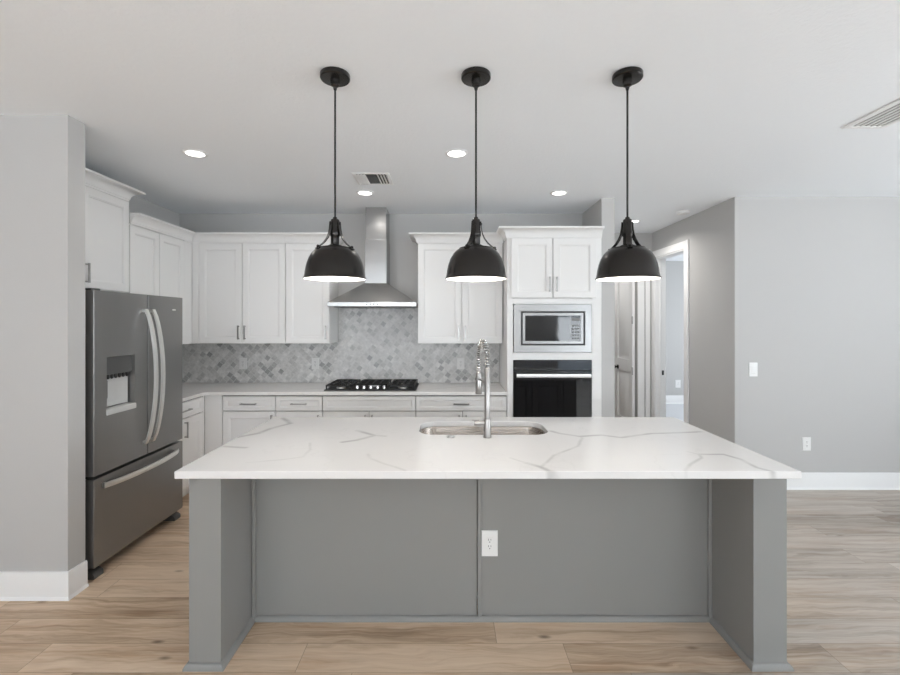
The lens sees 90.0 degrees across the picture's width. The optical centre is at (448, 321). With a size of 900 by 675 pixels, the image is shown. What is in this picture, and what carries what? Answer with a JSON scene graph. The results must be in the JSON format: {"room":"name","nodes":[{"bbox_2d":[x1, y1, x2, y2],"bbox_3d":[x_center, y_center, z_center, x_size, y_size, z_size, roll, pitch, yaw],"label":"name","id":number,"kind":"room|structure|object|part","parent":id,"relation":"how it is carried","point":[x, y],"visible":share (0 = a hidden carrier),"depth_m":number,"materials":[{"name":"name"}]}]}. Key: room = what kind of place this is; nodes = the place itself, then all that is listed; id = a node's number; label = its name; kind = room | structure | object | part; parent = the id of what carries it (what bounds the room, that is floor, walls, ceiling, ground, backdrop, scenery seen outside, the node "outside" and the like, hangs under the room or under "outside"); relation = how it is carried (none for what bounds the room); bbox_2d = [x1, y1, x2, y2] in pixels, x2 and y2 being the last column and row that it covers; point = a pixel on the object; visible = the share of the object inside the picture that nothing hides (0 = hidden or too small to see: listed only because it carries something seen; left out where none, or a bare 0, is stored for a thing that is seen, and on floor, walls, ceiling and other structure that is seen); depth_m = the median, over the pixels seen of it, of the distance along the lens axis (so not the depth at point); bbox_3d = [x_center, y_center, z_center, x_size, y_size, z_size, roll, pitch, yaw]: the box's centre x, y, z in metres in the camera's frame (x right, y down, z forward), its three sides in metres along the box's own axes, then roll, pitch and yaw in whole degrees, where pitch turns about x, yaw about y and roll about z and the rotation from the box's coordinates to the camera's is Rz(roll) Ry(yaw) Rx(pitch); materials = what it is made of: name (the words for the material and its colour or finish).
{"room":"kitchen","nodes":[
{"label":"kitchen","id":0,"kind":"room"},
{"bbox_2d":[0,115,84,570],"bbox_3d":[-3.384,0.198,2.625,2.432,2.755,0.122,0,0,0],"label":"wall","id":1,"kind":"structure","parent":0,"point":[42,157],"depth_m":2.56,"materials":[{"name":"grey paint"}]},
{"bbox_2d":[0,560,88,600],"bbox_3d":[-3.367,1.498,2.612,2.446,0.155,0.144,0,0,0],"label":"baseboard","id":2,"kind":"structure","parent":1,"relation":"attached to","point":[14,585],"depth_m":2.55,"materials":[{"name":"white paint"}]},
{"bbox_2d":[129,196,178,225],"bbox_3d":[-2.990,0.198,3.853,0.120,2.755,2.334,0,0,0],"label":"wall","id":3,"kind":"structure","parent":0,"point":[136,204],"depth_m":4.45,"materials":[{"name":"grey paint"}]},
{"bbox_2d":[85,168,144,292],"bbox_3d":[-2.721,-0.652,3.213,0.412,0.835,1.043,0,0,0],"label":"upper cabinet","id":4,"kind":"object","parent":3,"relation":"attached to","point":[107,199],"visible":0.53,"depth_m":3.40,"materials":[{"name":"white paint"}]},
{"bbox_3d":[-2.568,-0.350,3.205,0.033,0.140,0.011,0,0,0],"label":"handle","id":5,"kind":"part","parent":4,"relation":"part of","materials":[{"name":"silver metal"}]},
{"bbox_3d":[-2.595,-0.605,3.408,0.020,0.730,0.468,0,0,0],"label":"door","id":6,"kind":"part","parent":4,"relation":"part of","materials":[{"name":"white paint"}]},
{"bbox_3d":[-2.721,-1.024,3.213,0.412,0.093,1.043,0,0,0],"label":"crown moulding","id":7,"kind":"part","parent":4,"relation":"part of","materials":[{"name":"white paint"}]},
{"bbox_2d":[127,213,194,343],"bbox_3d":[-2.714,-0.335,4.272,0.426,1.104,1.245,0,0,0],"label":"upper cabinet","id":8,"kind":"object","parent":3,"relation":"attached to","point":[160,252],"visible":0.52,"depth_m":4.05,"materials":[{"name":"white paint"}]},
{"bbox_3d":[-2.595,-0.289,3.838,0.020,1.004,0.368,0,0,0],"label":"door","id":9,"kind":"part","parent":8,"relation":"part of","materials":[{"name":"white paint"}]},
{"bbox_3d":[-2.543,-0.842,4.093,0.085,0.090,0.881,0,0,0],"label":"crown moulding","id":10,"kind":"part","parent":8,"relation":"part of","materials":[{"name":"white paint"}]},
{"bbox_3d":[-2.595,-0.289,4.214,0.020,1.004,0.372,0,0,0],"label":"door","id":11,"kind":"part","parent":8,"relation":"part of","materials":[{"name":"white paint"}]},
{"bbox_2d":[179,214,581,454],"bbox_3d":[-0.737,0.198,4.960,4.387,2.755,0.120,0,0,0],"label":"wall","id":12,"kind":"structure","parent":0,"point":[403,252],"depth_m":4.90,"materials":[{"name":"grey paint"}]},
{"bbox_2d":[192,232,285,343],"bbox_3d":[-2.122,-0.335,4.673,0.956,1.104,0.444,0,0,0],"label":"upper cabinet","id":13,"kind":"object","parent":12,"relation":"attached to","point":[239,278],"visible":0.96,"depth_m":4.54,"materials":[{"name":"white paint"}]},
{"bbox_3d":[-2.299,-0.289,4.545,0.431,1.004,0.020,0,0,0],"label":"door","id":14,"kind":"part","parent":13,"relation":"part of","materials":[{"name":"white paint"}]},
{"bbox_3d":[-2.114,-0.842,4.494,0.940,0.090,0.085,0,0,0],"label":"crown moulding","id":15,"kind":"part","parent":13,"relation":"part of","materials":[{"name":"white paint"}]},
{"bbox_3d":[-2.048,0.105,4.519,0.011,0.140,0.033,0,0,0],"label":"handle","id":16,"kind":"part","parent":13,"relation":"part of","materials":[{"name":"silver metal"}]},
{"bbox_3d":[-1.863,-0.289,4.545,0.428,1.004,0.020,0,0,0],"label":"door","id":17,"kind":"part","parent":13,"relation":"part of","materials":[{"name":"white paint"}]},
{"bbox_2d":[282,232,342,342],"bbox_3d":[-1.380,-0.335,4.673,0.524,1.104,0.444,0,0,0],"label":"upper cabinet","id":18,"kind":"object","parent":12,"relation":"attached to","point":[309,319],"visible":0.8,"depth_m":4.54,"materials":[{"name":"white paint"}]},
{"bbox_3d":[-1.422,-0.289,4.545,0.432,1.004,0.020,0,0,0],"label":"door","id":19,"kind":"part","parent":18,"relation":"part of","materials":[{"name":"white paint"}]},
{"bbox_3d":[-1.380,-0.842,4.673,0.524,0.090,0.444,0,0,0],"label":"crown moulding","id":20,"kind":"part","parent":18,"relation":"part of","materials":[{"name":"white paint"}]},
{"bbox_2d":[182,308,498,382],"bbox_3d":[-1.188,0.242,4.279,3.481,0.834,1.239,0,0,0],"label":"backsplash","id":21,"kind":"structure","parent":12,"relation":"attached to","point":[373,343],"depth_m":4.89,"materials":[{"name":"tile"}]},
{"bbox_2d":[239,358,246,368],"bbox_3d":[-2.232,0.453,4.885,0.080,0.122,0.008,0,0,0],"label":"power outlet","id":22,"kind":"object","parent":21,"relation":"attached to","point":[242,361],"visible":1,"depth_m":4.88,"materials":[{"name":"white plastic"}]},
{"bbox_2d":[312,358,318,368],"bbox_3d":[-1.446,0.453,4.885,0.080,0.122,0.008,0,0,0],"label":"power outlet","id":23,"kind":"object","parent":21,"relation":"attached to","point":[315,361],"visible":1,"depth_m":4.88,"materials":[{"name":"white plastic"}]},
{"bbox_2d":[457,358,463,368],"bbox_3d":[0.132,0.453,4.885,0.080,0.122,0.008,0,0,0],"label":"power outlet","id":24,"kind":"object","parent":21,"relation":"attached to","point":[460,361],"visible":1,"depth_m":4.88,"materials":[{"name":"white plastic"}]},
{"bbox_2d":[327,207,417,307],"bbox_3d":[-0.753,-0.662,4.644,0.870,1.031,0.489,0,0,0],"label":"range hood","id":25,"kind":"object","parent":12,"relation":"attached to","point":[377,291],"visible":0.96,"depth_m":4.61,"materials":[{"name":"silver metal"}]},
{"bbox_2d":[409,232,502,342],"bbox_3d":[0.075,-0.335,4.673,0.941,1.104,0.444,0,0,0],"label":"upper cabinet","id":26,"kind":"object","parent":12,"relation":"attached to","point":[448,311],"visible":0.89,"depth_m":4.54,"materials":[{"name":"white paint"}]},
{"bbox_3d":[-0.088,-0.289,4.545,0.438,1.004,0.020,0,0,0],"label":"door","id":27,"kind":"part","parent":26,"relation":"part of","materials":[{"name":"white paint"}]},
{"bbox_3d":[0.075,-0.842,4.673,0.941,0.090,0.444,0,0,0],"label":"crown moulding","id":28,"kind":"part","parent":26,"relation":"part of","materials":[{"name":"white paint"}]},
{"bbox_3d":[0.340,-0.289,4.545,0.406,1.004,0.020,0,0,0],"label":"door","id":29,"kind":"part","parent":26,"relation":"part of","materials":[{"name":"white paint"}]},
{"bbox_2d":[0,0,899,260],"bbox_3d":[0.750,-1.240,2.400,10.900,0.120,13.000,0,0,0],"label":"ceiling","id":30,"kind":"structure","parent":0,"point":[732,98],"depth_m":2.38,"materials":[{"name":"white paint"}]},
{"bbox_2d":[182,149,207,157],"bbox_3d":[-1.767,-1.175,3.140,0.163,0.008,0.163,0,0,0],"label":"recessed light","id":31,"kind":"object","parent":30,"relation":"in","point":[190,152],"visible":1,"depth_m":3.14,"materials":[{"name":"white paint"}]},
{"bbox_2d":[303,66,366,281],"bbox_3d":[-0.540,-0.691,2.143,0.295,0.976,0.295,0,0,0],"label":"pendant light","id":32,"kind":"object","parent":30,"relation":"hanging from","point":[334,262],"visible":1,"depth_m":2.08,"materials":[{"name":"black metal"}]},
{"bbox_3d":[-0.540,-0.279,2.143,0.295,0.152,0.295,0,0,0],"label":"lamp shade","id":33,"kind":"part","parent":32,"relation":"part of","materials":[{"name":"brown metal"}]},
{"bbox_3d":[-0.540,-0.800,2.143,0.009,0.630,0.009,0,0,15],"label":"cord","id":34,"kind":"part","parent":32,"relation":"part of","materials":[{"name":"black metal"}]},
{"bbox_2d":[356,190,373,195],"bbox_3d":[-0.761,-1.175,4.100,0.163,0.008,0.163,0,0,0],"label":"recessed light","id":35,"kind":"object","parent":30,"relation":"in","point":[360,192],"visible":1,"depth_m":4.08,"materials":[{"name":"white paint"}]},
{"bbox_2d":[352,173,392,184],"bbox_3d":[-0.620,-1.173,3.700,0.300,0.012,0.300,0,0,0],"label":"ceiling vent","id":36,"kind":"object","parent":30,"relation":"in","point":[361,178],"visible":1,"depth_m":3.69,"materials":[{"name":"white metal"}]},
{"bbox_2d":[445,149,467,157],"bbox_3d":[0.056,-1.175,3.140,0.163,0.008,0.163,0,0,0],"label":"recessed light","id":37,"kind":"object","parent":30,"relation":"in","point":[454,153],"visible":1,"depth_m":3.14,"materials":[{"name":"white paint"}]},
{"bbox_2d":[445,66,506,281],"bbox_3d":[0.131,-0.691,2.143,0.295,0.976,0.295,0,0,-14],"label":"pendant light","id":38,"kind":"object","parent":30,"relation":"hanging from","point":[472,262],"visible":1,"depth_m":2.08,"materials":[{"name":"black metal"}]},
{"bbox_3d":[0.131,-0.279,2.143,0.295,0.152,0.295,0,0,-14],"label":"lamp shade","id":39,"kind":"part","parent":38,"relation":"part of","materials":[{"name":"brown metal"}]},
{"bbox_3d":[0.131,-0.800,2.143,0.009,0.630,0.009,0,0,31],"label":"cord","id":40,"kind":"part","parent":38,"relation":"part of","materials":[{"name":"black metal"}]},
{"bbox_2d":[550,190,567,195],"bbox_3d":[1.007,-1.175,4.100,0.163,0.008,0.163,0,0,0],"label":"recessed light","id":41,"kind":"object","parent":30,"relation":"in","point":[557,192],"visible":1,"depth_m":4.08,"materials":[{"name":"white paint"}]},
{"bbox_2d":[595,66,661,281],"bbox_3d":[0.852,-0.691,2.143,0.295,0.976,0.295,0,0,-31],"label":"pendant light","id":42,"kind":"object","parent":30,"relation":"hanging from","point":[627,262],"visible":1,"depth_m":2.08,"materials":[{"name":"black metal"}]},
{"bbox_3d":[0.852,-0.800,2.143,0.009,0.630,0.009,0,0,-17],"label":"cord","id":43,"kind":"part","parent":42,"relation":"part of","materials":[{"name":"black metal"}]},
{"bbox_3d":[0.852,-0.279,2.143,0.295,0.152,0.295,0,0,-32],"label":"lamp shade","id":44,"kind":"part","parent":42,"relation":"part of","materials":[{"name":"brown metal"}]},
{"bbox_2d":[676,210,689,214],"bbox_3d":[2.500,-1.162,4.790,0.132,0.035,0.132,0,0,0],"label":"smoke detector","id":45,"kind":"object","parent":30,"relation":"attached to","point":[680,212],"visible":1,"depth_m":4.75,"materials":[{"name":"white plastic"}]},
{"bbox_2d":[841,99,899,128],"bbox_3d":[2.510,-1.175,2.290,0.260,0.009,0.880,0,0,0],"label":"ceiling vent","id":46,"kind":"object","parent":30,"relation":"in","point":[887,115],"visible":1,"depth_m":2.60,"materials":[{"name":"white metal"}]},
{"bbox_2d":[0,404,899,674],"bbox_3d":[0.750,1.625,2.400,10.700,0.100,13.000,0,0,0],"label":"floor","id":47,"kind":"structure","parent":0,"point":[843,546],"depth_m":2.28,"materials":[{"name":"brown wood"}]},
{"bbox_2d":[85,288,181,579],"bbox_3d":[-2.479,0.682,3.192,0.841,1.785,0.913,0,0,0],"label":"refrigerator","id":48,"kind":"object","parent":47,"relation":"on","point":[133,342],"visible":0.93,"depth_m":3.05,"materials":[{"name":"grey metal"}]},
{"bbox_3d":[-2.190,0.374,2.978,0.070,1.138,0.485,0,0,0],"label":"door","id":49,"kind":"part","parent":48,"relation":"part of","materials":[{"name":"silver metal"}]},
{"bbox_3d":[-2.190,1.232,3.192,0.070,0.537,0.913,0,0,0],"label":"freezer drawer","id":50,"kind":"part","parent":48,"relation":"part of","materials":[{"name":"silver metal"}]},
{"bbox_3d":[-2.120,1.018,3.183,0.072,0.032,0.765,0,0,0],"label":"handle","id":51,"kind":"part","parent":48,"relation":"part of","materials":[{"name":"silver metal"}]},
{"bbox_3d":[-2.107,0.385,3.187,0.097,0.956,0.030,0,0,0],"label":"handle","id":52,"kind":"part","parent":48,"relation":"part of","materials":[{"name":"silver metal"}]},
{"bbox_3d":[-2.107,0.385,3.265,0.097,0.956,0.030,0,0,0],"label":"handle","id":53,"kind":"part","parent":48,"relation":"part of","materials":[{"name":"silver metal"}]},
{"bbox_3d":[-2.190,0.374,3.439,0.070,1.138,0.418,0,0,0],"label":"door","id":54,"kind":"part","parent":48,"relation":"part of","materials":[{"name":"silver metal"}]},
{"bbox_2d":[178,396,203,496],"bbox_3d":[-2.601,1.134,3.965,0.648,0.882,0.594,0,0,0],"label":"base cabinet","id":55,"kind":"object","parent":47,"relation":"on","point":[192,439],"visible":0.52,"depth_m":4.07,"materials":[{"name":"white wood"}]},
{"bbox_3d":[-2.293,0.945,3.940,0.033,0.140,0.011,0,0,0],"label":"handle","id":56,"kind":"part","parent":55,"relation":"part of","materials":[{"name":"silver metal"}]},
{"bbox_3d":[-2.320,0.773,3.951,0.020,0.133,0.561,0,0,0],"label":"drawer","id":57,"kind":"part","parent":55,"relation":"part of","materials":[{"name":"white paint"}]},
{"bbox_3d":[-2.320,1.156,4.070,0.020,0.614,0.324,0,0,0],"label":"door","id":58,"kind":"part","parent":55,"relation":"part of","materials":[{"name":"white paint"}]},
{"bbox_2d":[205,395,275,454],"bbox_3d":[-1.973,1.134,4.553,0.670,0.882,0.653,0,0,0],"label":"base cabinet","id":59,"kind":"object","parent":47,"relation":"on","point":[227,417],"visible":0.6,"depth_m":4.26,"materials":[{"name":"white wood"}]},
{"bbox_3d":[-1.890,0.773,4.270,0.498,0.133,0.020,0,0,0],"label":"drawer","id":60,"kind":"part","parent":59,"relation":"part of","materials":[{"name":"white paint"}]},
{"bbox_3d":[-1.890,1.156,4.270,0.498,0.614,0.020,0,0,0],"label":"door","id":61,"kind":"part","parent":59,"relation":"part of","materials":[{"name":"white paint"}]},
{"bbox_2d":[276,395,322,416],"bbox_3d":[-1.415,1.134,4.553,0.441,0.882,0.653,0,0,0],"label":"base cabinet","id":62,"kind":"object","parent":47,"relation":"on","point":[286,405],"visible":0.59,"depth_m":4.26,"materials":[{"name":"white wood"}]},
{"bbox_3d":[-1.415,0.773,4.270,0.435,0.133,0.020,0,0,0],"label":"drawer","id":63,"kind":"part","parent":62,"relation":"part of","materials":[{"name":"white paint"}]},
{"bbox_3d":[-1.415,1.156,4.270,0.435,0.614,0.020,0,0,0],"label":"door","id":64,"kind":"part","parent":62,"relation":"part of","materials":[{"name":"white paint"}]},
{"bbox_2d":[323,395,415,416],"bbox_3d":[-0.752,1.134,4.553,0.882,0.882,0.653,0,0,0],"label":"base cabinet","id":65,"kind":"object","parent":47,"relation":"on","point":[333,405],"visible":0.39,"depth_m":4.26,"materials":[{"name":"white wood"}]},
{"bbox_3d":[-0.973,1.156,4.270,0.435,0.614,0.020,0,0,0],"label":"door","id":66,"kind":"part","parent":65,"relation":"part of","materials":[{"name":"white paint"}]},
{"bbox_3d":[-0.752,0.773,4.270,0.876,0.133,0.020,0,0,0],"label":"drawer","id":67,"kind":"part","parent":65,"relation":"part of","materials":[{"name":"white paint"}]},
{"bbox_3d":[-0.531,1.156,4.270,0.435,0.614,0.020,0,0,0],"label":"door","id":68,"kind":"part","parent":65,"relation":"part of","materials":[{"name":"white paint"}]},
{"bbox_2d":[416,395,506,416],"bbox_3d":[0.121,1.134,4.553,0.861,0.882,0.653,0,0,0],"label":"base cabinet","id":69,"kind":"object","parent":47,"relation":"on","point":[426,405],"visible":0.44,"depth_m":4.26,"materials":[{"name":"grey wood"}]},
{"bbox_2d":[182,383,506,401],"bbox_3d":[-1.188,0.676,4.276,3.479,0.030,1.242,0,0,0],"label":"countertop","id":70,"kind":"structure","parent":69,"relation":"on","point":[189,390],"depth_m":4.34,"materials":[{"name":"stone"}]},
{"bbox_2d":[324,379,418,390],"bbox_3d":[-0.756,0.634,4.558,0.882,0.051,0.485,0,0,0],"label":"cooktop","id":71,"kind":"object","parent":70,"relation":"in","point":[339,384],"visible":1,"depth_m":4.44,"materials":[{"name":"black metal"}]},
{"bbox_3d":[-0.088,1.156,4.270,0.436,0.614,0.020,0,0,0],"label":"door","id":72,"kind":"part","parent":69,"relation":"part of","materials":[{"name":"white paint"}]},
{"bbox_3d":[0.121,0.773,4.270,0.855,0.133,0.020,0,0,0],"label":"drawer","id":73,"kind":"part","parent":69,"relation":"part of","materials":[{"name":"white paint"}]},
{"bbox_3d":[0.343,1.156,4.270,0.413,0.614,0.020,0,0,0],"label":"door","id":74,"kind":"part","parent":69,"relation":"part of","materials":[{"name":"white paint"}]},
{"bbox_2d":[182,479,793,671],"bbox_3d":[0.179,1.135,2.575,2.756,0.879,1.097,0,0,0],"label":"kitchen island","id":75,"kind":"object","parent":47,"relation":"on","point":[713,551],"visible":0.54,"depth_m":2.38,"materials":[{"name":"grey paint"}]},
{"bbox_3d":[-1.107,1.135,2.567,0.146,0.879,1.045,0,0,0],"label":"panel","id":76,"kind":"part","parent":75,"relation":"part of","materials":[{"name":"grey paint"}]},
{"bbox_3d":[-0.442,1.135,2.387,1.184,0.879,0.018,0,0,0],"label":"panel","id":77,"kind":"part","parent":75,"relation":"part of","materials":[{"name":"grey paint"}]},
{"bbox_2d":[174,417,801,478],"bbox_3d":[0.175,0.678,2.560,2.776,0.034,1.140,0,0,0],"label":"island countertop","id":78,"kind":"structure","parent":75,"relation":"on","point":[279,447],"depth_m":2.26,"materials":[{"name":"stone"}]},
{"bbox_2d":[472,339,490,437],"bbox_3d":[0.190,0.380,2.680,0.112,0.559,0.252,0,0,0],"label":"faucet","id":79,"kind":"object","parent":78,"relation":"on","point":[486,423],"visible":1,"depth_m":2.57,"materials":[{"name":"silver metal"}]},
{"bbox_3d":[0.172,0.576,2.578,0.076,0.034,0.028,0,0,0],"label":"lever","id":80,"kind":"part","parent":79,"relation":"part of","materials":[{"name":"silver metal"}]},
{"bbox_2d":[420,427,544,434],"bbox_3d":[0.212,0.793,2.815,0.820,0.196,0.390,0,0,0],"label":"sink","id":81,"kind":"object","parent":78,"relation":"in","point":[428,430],"visible":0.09,"depth_m":2.98,"materials":[{"name":"silver metal"}]},
{"bbox_3d":[0.179,1.561,2.558,2.756,0.028,1.064,0,0,0],"label":"shoe moulding","id":82,"kind":"part","parent":75,"relation":"part of","materials":[{"name":"grey paint"}]},
{"bbox_2d":[482,530,497,555],"bbox_3d":[0.217,1.168,2.373,0.085,0.135,0.008,0,0,0],"label":"power outlet","id":83,"kind":"object","parent":75,"relation":"attached to","point":[489,537],"visible":1,"depth_m":2.37,"materials":[{"name":"white plastic"}]},
{"bbox_2d":[486,537,492,549],"bbox_3d":[0.217,1.168,2.370,0.034,0.068,0.002,0,0,0],"label":"socket","id":84,"kind":"object","parent":83,"relation":"attached to","point":[489,540],"depth_m":2.37,"materials":[{"name":"white plastic"}]},
{"bbox_3d":[0.774,1.135,2.387,1.224,0.879,0.018,0,0,0],"label":"panel","id":85,"kind":"part","parent":75,"relation":"part of","materials":[{"name":"grey paint"}]},
{"bbox_3d":[1.462,1.135,2.567,0.152,0.879,1.045,0,0,0],"label":"panel","id":86,"kind":"part","parent":75,"relation":"part of","materials":[{"name":"grey paint"}]},
{"bbox_2d":[496,226,604,416],"bbox_3d":[0.961,0.342,4.531,0.979,2.466,0.708,0,0,0],"label":"oven tower","id":87,"kind":"object","parent":47,"relation":"on","point":[543,264],"visible":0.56,"depth_m":4.25,"materials":[{"name":"white paint"}]},
{"bbox_3d":[0.787,-0.507,4.252,0.390,0.559,0.020,0,0,0],"label":"door","id":88,"kind":"part","parent":87,"relation":"part of","materials":[{"name":"white paint"}]},
{"bbox_3d":[0.961,-0.844,4.311,0.979,0.094,0.268,0,0,0],"label":"crown moulding","id":89,"kind":"part","parent":87,"relation":"part of","materials":[{"name":"white paint"}]},
{"bbox_2d":[513,360,591,416],"bbox_3d":[0.985,0.717,4.497,0.738,0.712,0.606,0,0,0],"label":"wall oven","id":90,"kind":"object","parent":87,"relation":"in","point":[541,388],"visible":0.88,"depth_m":4.25,"materials":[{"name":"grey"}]},
{"bbox_3d":[0.985,0.409,4.269,0.738,0.096,0.030,0,0,0],"label":"control panel","id":91,"kind":"part","parent":90,"relation":"part of","materials":[{"name":"black glass"}]},
{"bbox_3d":[0.985,0.503,4.222,0.696,0.036,0.056,0,0,0],"label":"handle","id":92,"kind":"part","parent":90,"relation":"part of","materials":[{"name":"silver metal"}]},
{"bbox_2d":[513,304,591,352],"bbox_3d":[0.985,0.060,4.485,0.738,0.458,0.470,0,0,0],"label":"microwave","id":93,"kind":"object","parent":87,"relation":"in","point":[537,328],"visible":0.99,"depth_m":4.25,"materials":[{"name":"grey metal"}]},
{"bbox_3d":[0.988,0.060,4.285,0.576,0.294,0.069,0,0,0],"label":"door","id":94,"kind":"part","parent":93,"relation":"part of","materials":[{"name":"black glass"}]},
{"bbox_3d":[1.201,0.060,4.253,0.098,0.238,0.002,0,0,0],"label":"control panel","id":95,"kind":"part","parent":93,"relation":"part of","materials":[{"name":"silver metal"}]},
{"bbox_3d":[1.018,-0.355,4.226,0.011,0.140,0.033,0,0,0],"label":"handle","id":96,"kind":"part","parent":87,"relation":"part of","materials":[{"name":"silver metal"}]},
{"bbox_3d":[1.192,-0.507,4.252,0.407,0.559,0.020,0,0,0],"label":"door","id":97,"kind":"part","parent":87,"relation":"part of","materials":[{"name":"white paint"}]},
{"bbox_2d":[582,198,614,416],"bbox_3d":[1.518,0.198,5.125,0.123,2.755,1.690,0,0,0],"label":"wall","id":98,"kind":"structure","parent":0,"point":[602,213],"depth_m":4.28,"materials":[{"name":"grey paint"}]},
{"bbox_2d":[615,233,651,416],"bbox_3d":[2.080,0.198,6.030,1.240,2.755,0.120,0,0,0],"label":"wall","id":99,"kind":"structure","parent":0,"point":[645,239],"depth_m":5.97,"materials":[{"name":"grey paint"}]},
{"bbox_2d":[615,282,634,416],"bbox_3d":[2.434,0.354,6.310,0.106,2.418,0.660,0,0,0],"label":"door","id":100,"kind":"structure","parent":99,"relation":"in","point":[624,291],"depth_m":6.27,"materials":[{"name":"white paint"}]},
{"bbox_2d":[637,249,649,416],"bbox_3d":[2.127,0.305,5.961,1.083,2.540,0.018,0,0,0],"label":"trim","id":101,"kind":"structure","parent":99,"relation":"attached to","point":[640,284],"depth_m":5.95,"materials":[{"name":"white paint"}]},
{"bbox_2d":[666,261,683,394],"bbox_3d":[4.460,0.198,8.760,3.280,2.755,0.120,0,0,0],"label":"wall","id":102,"kind":"structure","parent":0,"point":[674,270],"depth_m":8.70,"materials":[{"name":"grey paint"}]},
{"bbox_2d":[666,395,683,403],"bbox_3d":[4.410,1.498,8.688,3.160,0.155,0.024,0,0,0],"label":"baseboard","id":103,"kind":"structure","parent":102,"relation":"attached to","point":[670,399],"depth_m":8.69,"materials":[{"name":"white paint"}]},
{"bbox_2d":[675,380,680,387],"bbox_3d":[4.435,1.195,8.695,0.100,0.150,0.008,0,0,0],"label":"power outlet","id":104,"kind":"object","parent":102,"relation":"attached to","point":[677,382],"visible":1,"depth_m":8.69,"materials":[{"name":"white plastic"}]},
{"bbox_2d":[652,197,746,447],"bbox_3d":[2.760,0.198,5.168,0.120,2.755,1.845,0,0,0],"label":"wall","id":105,"kind":"structure","parent":0,"point":[716,235],"depth_m":4.50,"materials":[{"name":"grey paint"}]},
{"bbox_2d":[651,240,688,423],"bbox_3d":[2.757,0.325,5.501,0.146,2.500,0.908,0,0,0],"label":"trim","id":106,"kind":"structure","parent":105,"relation":"attached to","point":[658,287],"depth_m":5.85,"materials":[{"name":"white paint"}]},
{"bbox_2d":[747,197,899,472],"bbox_3d":[4.460,0.198,4.303,3.280,2.755,0.115,0,0,0],"label":"wall","id":107,"kind":"structure","parent":0,"point":[823,273],"depth_m":4.25,"materials":[{"name":"grey paint"}]},
{"bbox_2d":[749,363,757,375],"bbox_3d":[2.873,0.448,4.240,0.080,0.130,0.009,0,0,0],"label":"light switch","id":108,"kind":"object","parent":107,"relation":"attached to","point":[753,367],"visible":1,"depth_m":4.24,"materials":[{"name":"white plastic"}]},
{"bbox_2d":[802,437,810,450],"bbox_3d":[3.375,1.150,4.240,0.080,0.125,0.008,0,0,0],"label":"power outlet","id":109,"kind":"object","parent":107,"relation":"attached to","point":[806,441],"visible":1,"depth_m":4.24,"materials":[{"name":"white plastic"}]},
{"bbox_2d":[805,440,808,447],"bbox_3d":[3.375,1.150,4.237,0.034,0.068,0.002,0,0,0],"label":"socket","id":110,"kind":"object","parent":109,"relation":"attached to","point":[806,441],"depth_m":4.24,"materials":[{"name":"white plastic"}]},
{"bbox_2d":[787,473,899,489],"bbox_3d":[4.333,1.498,4.631,3.314,0.155,0.821,0,0,0],"label":"baseboard","id":111,"kind":"structure","parent":107,"relation":"attached to","point":[809,481],"depth_m":4.23,"materials":[{"name":"white paint"}]}
]}

